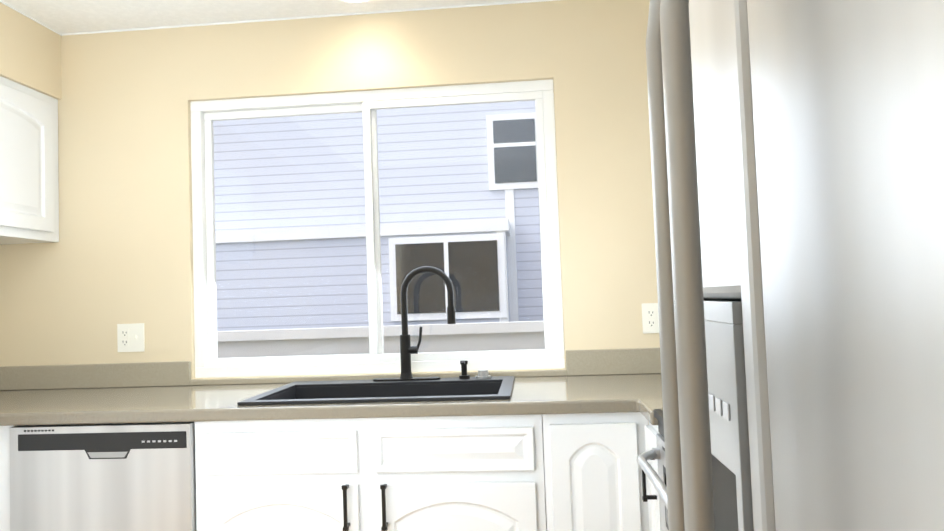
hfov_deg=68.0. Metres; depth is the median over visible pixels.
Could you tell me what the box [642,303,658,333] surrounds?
electrical outlet plate
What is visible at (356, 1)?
recessed light
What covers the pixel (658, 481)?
range
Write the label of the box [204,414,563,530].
base cabinet
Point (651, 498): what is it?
base cabinet
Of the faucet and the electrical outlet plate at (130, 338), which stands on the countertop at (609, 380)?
the faucet
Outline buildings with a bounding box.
[213,100,544,357]
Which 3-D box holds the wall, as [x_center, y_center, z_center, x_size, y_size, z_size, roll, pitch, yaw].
[-0.406,0.141,2.928,3.639,2.384,0.140,-2,-3,5]
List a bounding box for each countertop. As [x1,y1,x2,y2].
[0,348,660,425]
[628,360,662,424]
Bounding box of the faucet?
[373,266,490,381]
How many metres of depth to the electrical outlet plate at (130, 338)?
2.93 m
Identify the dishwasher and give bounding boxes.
[9,422,196,530]
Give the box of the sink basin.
[237,376,514,404]
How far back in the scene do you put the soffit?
2.83 m
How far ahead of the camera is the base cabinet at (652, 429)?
1.96 m
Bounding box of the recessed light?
[339,0,372,3]
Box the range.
[636,409,668,530]
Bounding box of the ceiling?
[1,0,530,33]
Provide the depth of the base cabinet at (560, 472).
2.11 m
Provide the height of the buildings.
12.600 m
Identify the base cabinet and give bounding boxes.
[0,422,207,530]
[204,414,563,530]
[560,412,648,530]
[640,425,651,530]
[648,422,661,530]
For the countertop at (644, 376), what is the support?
on the base cabinet at (651, 498)
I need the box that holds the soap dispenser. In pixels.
[459,360,490,379]
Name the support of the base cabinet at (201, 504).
on the floor
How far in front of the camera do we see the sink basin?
2.65 m
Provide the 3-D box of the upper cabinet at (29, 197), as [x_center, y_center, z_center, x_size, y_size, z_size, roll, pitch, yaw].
[-1.982,-0.428,2.376,0.351,0.616,1.274,-2,-3,5]
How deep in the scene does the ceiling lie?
2.84 m
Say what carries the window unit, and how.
in the wall
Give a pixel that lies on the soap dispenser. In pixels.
(482, 374)
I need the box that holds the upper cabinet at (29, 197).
[0,76,58,244]
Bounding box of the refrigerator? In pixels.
[646,0,943,530]
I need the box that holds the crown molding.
[0,0,559,35]
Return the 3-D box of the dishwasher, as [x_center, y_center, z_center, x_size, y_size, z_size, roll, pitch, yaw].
[-1.159,0.934,2.542,0.610,0.815,0.632,-2,-3,5]
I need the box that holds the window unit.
[190,79,564,377]
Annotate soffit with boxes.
[0,2,61,99]
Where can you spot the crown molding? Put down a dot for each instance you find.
(53, 30)
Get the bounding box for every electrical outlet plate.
[117,323,144,351]
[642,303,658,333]
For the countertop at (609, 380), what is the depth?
2.48 m
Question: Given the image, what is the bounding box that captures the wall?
[0,0,659,425]
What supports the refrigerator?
on the floor

